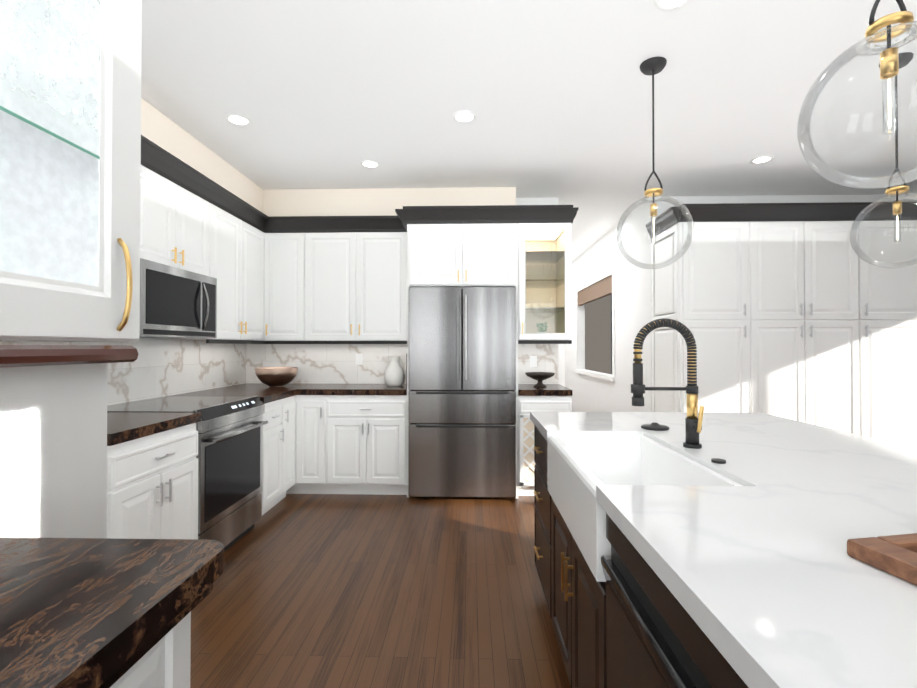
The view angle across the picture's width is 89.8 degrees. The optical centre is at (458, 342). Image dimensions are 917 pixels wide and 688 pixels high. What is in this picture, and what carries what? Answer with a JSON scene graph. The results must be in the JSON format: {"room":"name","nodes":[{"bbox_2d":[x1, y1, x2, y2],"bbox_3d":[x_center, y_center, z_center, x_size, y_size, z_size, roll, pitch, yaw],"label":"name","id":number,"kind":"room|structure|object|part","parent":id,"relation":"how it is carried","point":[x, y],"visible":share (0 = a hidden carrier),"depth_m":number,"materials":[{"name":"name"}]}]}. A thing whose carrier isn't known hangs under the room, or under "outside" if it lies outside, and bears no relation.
{"room":"kitchen","nodes":[
{"label":"kitchen","id":0,"kind":"room"},
{"bbox_2d":[140,139,211,276],"bbox_3d":[-1.976,-0.807,2.939,0.347,0.680,0.770,0,-1,2],"label":"upper cabinet","id":1,"kind":"object","parent":0,"relation":"attached to","point":[176,200],"depth_m":2.90,"materials":[{"name":"white wood"}]},
{"bbox_2d":[139,258,216,337],"bbox_3d":[-1.919,-0.247,2.931,0.456,0.430,0.756,0,-1,2],"label":"microwave","id":2,"kind":"object","parent":1,"relation":"attached to","point":[175,302],"visible":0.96,"depth_m":2.85,"materials":[{"name":"black metal"}]},
{"bbox_2d":[160,183,243,342],"bbox_3d":[-1.959,-0.581,3.547,0.347,1.120,0.452,0,-1,2],"label":"upper cabinet","id":3,"kind":"object","parent":0,"relation":"attached to","point":[227,211],"depth_m":3.56,"materials":[{"name":"white wood"}]},
{"bbox_2d":[141,98,264,213],"bbox_3d":[-1.992,-1.221,3.088,0.308,0.405,2.310,0,-1,2],"label":"soffit","id":4,"kind":"structure","parent":0,"point":[161,130],"depth_m":3.21,"materials":[{"name":"beige paint"}]},
{"bbox_2d":[244,203,267,342],"bbox_3d":[-1.946,-0.576,3.999,0.347,1.120,0.453,0,-1,2],"label":"upper cabinet","id":5,"kind":"object","parent":0,"relation":"attached to","point":[255,224],"depth_m":3.98,"materials":[{"name":"white wood"}]},
{"bbox_2d":[264,216,303,342],"bbox_3d":[-1.588,-0.572,4.370,0.378,1.120,0.347,0,-1,2],"label":"upper cabinet","id":6,"kind":"object","parent":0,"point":[284,241],"depth_m":4.20,"materials":[{"name":"white wood"}]},
{"bbox_2d":[304,215,408,342],"bbox_3d":[-0.913,-0.573,4.351,0.971,1.120,0.347,0,-1,2],"label":"upper cabinet","id":7,"kind":"object","parent":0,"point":[321,303],"depth_m":4.18,"materials":[{"name":"white wood"}]},
{"bbox_2d":[190,494,570,687],"bbox_3d":[1.315,1.359,3.496,7.100,0.100,10.300,0,-1,2],"label":"floor","id":8,"kind":"structure","parent":0,"point":[350,591],"depth_m":2.30,"materials":[{"name":"brown wood"}]},
{"bbox_2d":[116,616,190,687],"bbox_3d":[-0.776,0.852,0.597,0.599,0.854,0.462,0,-1,2],"label":"base cabinet","id":9,"kind":"object","parent":8,"relation":"on","point":[169,666],"depth_m":0.76,"materials":[{"name":"white wood"}]},
{"bbox_2d":[0,536,223,687],"bbox_3d":[-0.765,0.385,-0.068,0.659,0.066,1.840,0,-1,2],"label":"countertop","id":10,"kind":"structure","parent":9,"relation":"on","point":[76,611],"depth_m":0.65,"materials":[{"name":"brown stone"}]},
{"bbox_2d":[106,419,200,539],"bbox_3d":[-1.798,0.863,2.219,0.742,0.866,0.625,0,-1,2],"label":"base cabinet","id":11,"kind":"object","parent":8,"relation":"on","point":[152,478],"depth_m":2.17,"materials":[{"name":"white wood"}]},
{"bbox_2d":[107,412,199,442],"bbox_3d":[-1.795,0.405,2.221,0.747,0.049,0.630,0,-1,2],"label":"countertop","id":12,"kind":"structure","parent":11,"relation":"on","point":[120,425],"depth_m":2.24,"materials":[{"name":"brown stone"}]},
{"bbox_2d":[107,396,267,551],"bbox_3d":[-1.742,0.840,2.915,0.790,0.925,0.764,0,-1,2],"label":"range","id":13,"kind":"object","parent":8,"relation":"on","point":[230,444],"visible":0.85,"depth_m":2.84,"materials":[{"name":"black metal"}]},
{"bbox_2d":[200,399,283,514],"bbox_3d":[-1.763,0.876,3.471,0.742,0.866,0.340,0,-1,2],"label":"base cabinet","id":14,"kind":"object","parent":8,"relation":"on","point":[272,492],"depth_m":3.47,"materials":[{"name":"white wood"}]},
{"bbox_2d":[284,395,295,497],"bbox_3d":[-1.754,0.879,3.788,0.742,0.866,0.295,0,-1,2],"label":"base cabinet","id":15,"kind":"object","parent":8,"relation":"on","point":[289,400],"depth_m":3.79,"materials":[{"name":"white wood"}]},
{"bbox_2d":[296,395,327,493],"bbox_3d":[-1.243,0.883,4.210,0.256,0.866,0.617,0,-1,2],"label":"base cabinet","id":16,"kind":"object","parent":8,"relation":"on","point":[311,410],"depth_m":3.91,"materials":[{"name":"white wood"}]},
{"bbox_2d":[160,383,311,402],"bbox_3d":[-1.748,0.423,3.921,0.747,0.049,1.232,0,-1,2],"label":"countertop","id":17,"kind":"structure","parent":16,"relation":"on","point":[262,390],"depth_m":3.71,"materials":[{"name":"brown stone"}]},
{"bbox_2d":[254,367,297,386],"bbox_3d":[-1.648,0.315,4.169,0.370,0.170,0.370,0,-1,2],"label":"copper bowl","id":18,"kind":"object","parent":17,"relation":"on","point":[275,376],"visible":1,"depth_m":4.05,"materials":[{"name":"brown metal"}]},
{"bbox_2d":[328,391,409,496],"bbox_3d":[-0.774,0.883,4.197,0.684,0.866,0.617,0,-1,2],"label":"base cabinet","id":19,"kind":"object","parent":8,"relation":"on","point":[368,434],"depth_m":3.89,"materials":[{"name":"white wood"}]},
{"bbox_2d":[296,383,409,394],"bbox_3d":[-0.898,0.426,4.203,0.937,0.049,0.622,0,-1,2],"label":"countertop","id":20,"kind":"structure","parent":19,"relation":"on","point":[317,388],"depth_m":3.90,"materials":[{"name":"brown stone"}]},
{"bbox_2d":[384,356,405,386],"bbox_3d":[-0.577,0.263,4.210,0.208,0.275,0.190,0,-1,2],"label":"pitcher","id":21,"kind":"object","parent":20,"relation":"on","point":[394,373],"visible":1,"depth_m":4.15,"materials":[{"name":"white ceramic"}]},
{"bbox_2d":[406,354,406,386],"bbox_3d":[-0.447,0.251,4.236,0.027,0.299,0.300,0,-1,2],"label":"board","id":22,"kind":"object","parent":20,"relation":"on","point":[406,370],"visible":0.23,"depth_m":4.09,"materials":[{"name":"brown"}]},
{"bbox_2d":[408,287,515,496],"bbox_3d":[0.038,0.430,4.108,0.890,1.770,0.705,0,-1,2],"label":"fridge","id":23,"kind":"object","parent":8,"relation":"on","point":[462,398],"visible":1,"depth_m":3.81,"materials":[{"name":"silver metal"}]},
{"bbox_2d":[516,395,571,497],"bbox_3d":[0.736,0.883,4.155,0.447,0.866,0.617,0,-1,2],"label":"base cabinet","id":24,"kind":"object","parent":8,"relation":"on","point":[525,404],"depth_m":3.87,"materials":[{"name":"white wood"}]},
{"bbox_2d":[514,383,571,394],"bbox_3d":[0.735,0.425,4.157,0.450,0.049,0.622,0,-1,2],"label":"countertop","id":25,"kind":"structure","parent":24,"relation":"on","point":[521,388],"depth_m":3.88,"materials":[{"name":"brown stone"}]},
{"bbox_2d":[525,372,554,386],"bbox_3d":[0.732,0.337,4.133,0.270,0.125,0.270,0,-1,2],"label":"pedestal bowl","id":26,"kind":"object","parent":25,"relation":"on","point":[539,377],"visible":1,"depth_m":4.08,"materials":[{"name":"brown"}]},
{"bbox_2d":[531,420,753,687],"bbox_3d":[0.930,0.839,0.584,1.208,0.880,3.751,0,-1,2],"label":"kitchen island","id":27,"kind":"object","parent":8,"relation":"on","point":[631,629],"depth_m":1.06,"materials":[{"name":"brown wood"}]},
{"bbox_2d":[530,412,916,687],"bbox_3d":[0.958,0.376,0.664,1.237,0.048,3.659,0,-1,2],"label":"island countertop","id":28,"kind":"structure","parent":27,"relation":"on","point":[764,563],"depth_m":0.86,"materials":[{"name":"white stone"}]},
{"bbox_2d":[547,434,742,581],"bbox_3d":[0.565,0.501,1.554,0.401,0.233,0.760,0,-1,2],"label":"sink","id":29,"kind":"object","parent":28,"relation":"in","point":[580,467],"visible":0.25,"depth_m":1.64,"materials":[{"name":"white ceramic"}]},
{"bbox_2d":[641,422,668,430],"bbox_3d":[0.853,0.361,1.998,0.116,0.026,0.116,0,-1,2],"label":"strainer","id":30,"kind":"object","parent":28,"relation":"on","point":[655,426],"visible":1,"depth_m":1.97,"materials":[{"name":"black metal"}]},
{"bbox_2d":[631,318,703,448],"bbox_3d":[0.736,0.142,1.620,0.243,0.455,0.087,0,-1,2],"label":"faucet","id":31,"kind":"object","parent":28,"relation":"on","point":[693,424],"visible":1,"depth_m":1.62,"materials":[{"name":"black metal"}]},
{"bbox_3d":[0.796,0.364,1.409,0.040,0.008,0.040,0,-1,2],"label":"air button","id":32,"kind":"part","parent":28,"relation":"part of","materials":[{"name":"black metal"}]},
{"bbox_2d":[847,533,916,585],"bbox_3d":[0.834,0.344,0.578,0.280,0.030,0.460,0,-1,-10],"label":"cutting board","id":33,"kind":"object","parent":28,"relation":"on","point":[895,555],"visible":1,"depth_m":0.74,"materials":[{"name":"brown wood"}]},
{"bbox_2d":[646,202,916,447],"bbox_3d":[3.127,0.090,4.069,2.668,2.450,0.672,0,-1,2],"label":"pantry","id":34,"kind":"object","parent":8,"relation":"on","point":[803,312],"visible":0.73,"depth_m":3.80,"materials":[{"name":"white wood"}]},
{"bbox_2d":[265,187,515,216],"bbox_3d":[-0.791,-1.208,4.375,2.638,0.405,0.308,0,-1,2],"label":"wall","id":35,"kind":"structure","parent":0,"point":[371,201],"depth_m":4.22,"materials":[{"name":"beige paint"}]},
{"bbox_2d":[141,0,916,261],"bbox_3d":[1.315,-1.471,3.524,7.100,0.100,10.300,0,-1,2],"label":"ceiling","id":36,"kind":"structure","parent":0,"point":[555,96],"depth_m":2.64,"materials":[{"name":"white paint"}]},
{"bbox_2d":[225,114,250,125],"bbox_3d":[-1.412,-1.424,2.949,0.156,0.005,0.156,0,-1,2],"label":"recessed light","id":37,"kind":"object","parent":36,"relation":"in","point":[238,119],"visible":1,"depth_m":2.94,"materials":[{"name":"white plastic"}]},
{"bbox_2d":[360,160,379,167],"bbox_3d":[-0.702,-1.417,3.660,0.156,0.005,0.156,0,-1,2],"label":"recessed light","id":38,"kind":"object","parent":36,"relation":"in","point":[370,163],"visible":1,"depth_m":3.64,"materials":[{"name":"white plastic"}]},
{"bbox_2d":[452,110,476,122],"bbox_3d":[0.037,-1.425,2.909,0.156,0.005,0.156,0,-1,2],"label":"recessed light","id":39,"kind":"object","parent":36,"relation":"in","point":[464,116],"visible":1,"depth_m":2.90,"materials":[{"name":"white plastic"}]},
{"bbox_2d":[616,56,693,268],"bbox_3d":[1.003,-0.905,2.367,0.370,1.055,0.370,0,-1,2],"label":"pendant light","id":40,"kind":"object","parent":36,"relation":"hanging from","point":[652,66],"visible":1,"depth_m":2.37,"materials":[{"name":"black"}]},
{"bbox_2d":[655,0,690,10],"bbox_3d":[0.900,-1.435,1.915,0.156,0.005,0.156,0,-1,2],"label":"recessed light","id":41,"kind":"object","parent":36,"relation":"in","point":[667,5],"visible":1,"depth_m":1.95,"materials":[{"name":"white"}]},
{"bbox_2d":[750,155,773,163],"bbox_3d":[2.357,-1.418,3.575,0.156,0.005,0.156,0,-1,2],"label":"recessed light","id":42,"kind":"object","parent":36,"relation":"in","point":[762,159],"visible":1,"depth_m":3.56,"materials":[{"name":"white plastic"}]},
{"bbox_2d":[797,0,916,188],"bbox_3d":[1.069,-0.918,1.145,0.370,1.055,0.370,0,-1,2],"label":"pendant light","id":43,"kind":"object","parent":36,"relation":"hanging from","point":[889,58],"visible":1,"depth_m":1.18,"materials":[{"name":"black"}]},
{"bbox_2d":[850,52,916,267],"bbox_3d":[2.222,-0.906,2.333,0.370,1.055,0.370,0,-1,2],"label":"pendant light","id":44,"kind":"object","parent":36,"relation":"hanging from","point":[896,205],"visible":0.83,"depth_m":2.35,"materials":[{"name":"black"}]},
{"bbox_2d":[536,322,547,332],"bbox_3d":[0.756,-0.109,4.179,0.107,0.151,0.115,0,-1,2],"label":"plant pot","id":45,"kind":"object","parent":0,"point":[542,330],"depth_m":4.16,"materials":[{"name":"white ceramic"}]},
{"bbox_2d":[559,344,564,386],"bbox_3d":[1.241,-0.004,8.614,1.470,2.730,0.100,0,-1,2],"label":"wall","id":46,"kind":"structure","parent":0,"point":[562,364],"depth_m":8.54,"materials":[{"name":"white paint"}]},
{"bbox_2d":[565,203,646,411],"bbox_3d":[1.981,-0.025,6.603,0.120,2.730,4.080,0,-1,2],"label":"wall","id":47,"kind":"structure","parent":0,"point":[603,254],"depth_m":5.47,"materials":[{"name":"white paint"}]},
{"bbox_2d":[574,267,614,380],"bbox_3d":[1.930,-0.210,6.576,0.100,1.380,2.040,0,-1,2],"label":"window","id":48,"kind":"structure","parent":47,"relation":"in","point":[604,286],"depth_m":6.16,"materials":[{"name":"white wood"}]},
{"bbox_2d":[516,194,916,411],"bbox_3d":[1.393,-0.046,4.518,7.000,2.730,0.120,0,-1,2],"label":"wall","id":49,"kind":"structure","parent":0,"point":[773,199],"depth_m":4.45,"materials":[{"name":"white paint"}]},
{"bbox_2d":[408,205,515,290],"bbox_3d":[0.040,-0.804,4.192,0.900,0.660,0.617,0,-1,2],"label":"upper cabinet","id":50,"kind":"object","parent":49,"relation":"attached to","point":[462,247],"depth_m":3.88,"materials":[{"name":"white wood"}]},
{"label":"outside","id":51,"kind":"structure","parent":0,"visible":0},
{"bbox_2d":[585,294,611,373],"bbox_3d":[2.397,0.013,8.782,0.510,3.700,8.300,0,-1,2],"label":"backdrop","id":52,"kind":"structure","parent":51,"point":[598,335],"depth_m":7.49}
]}

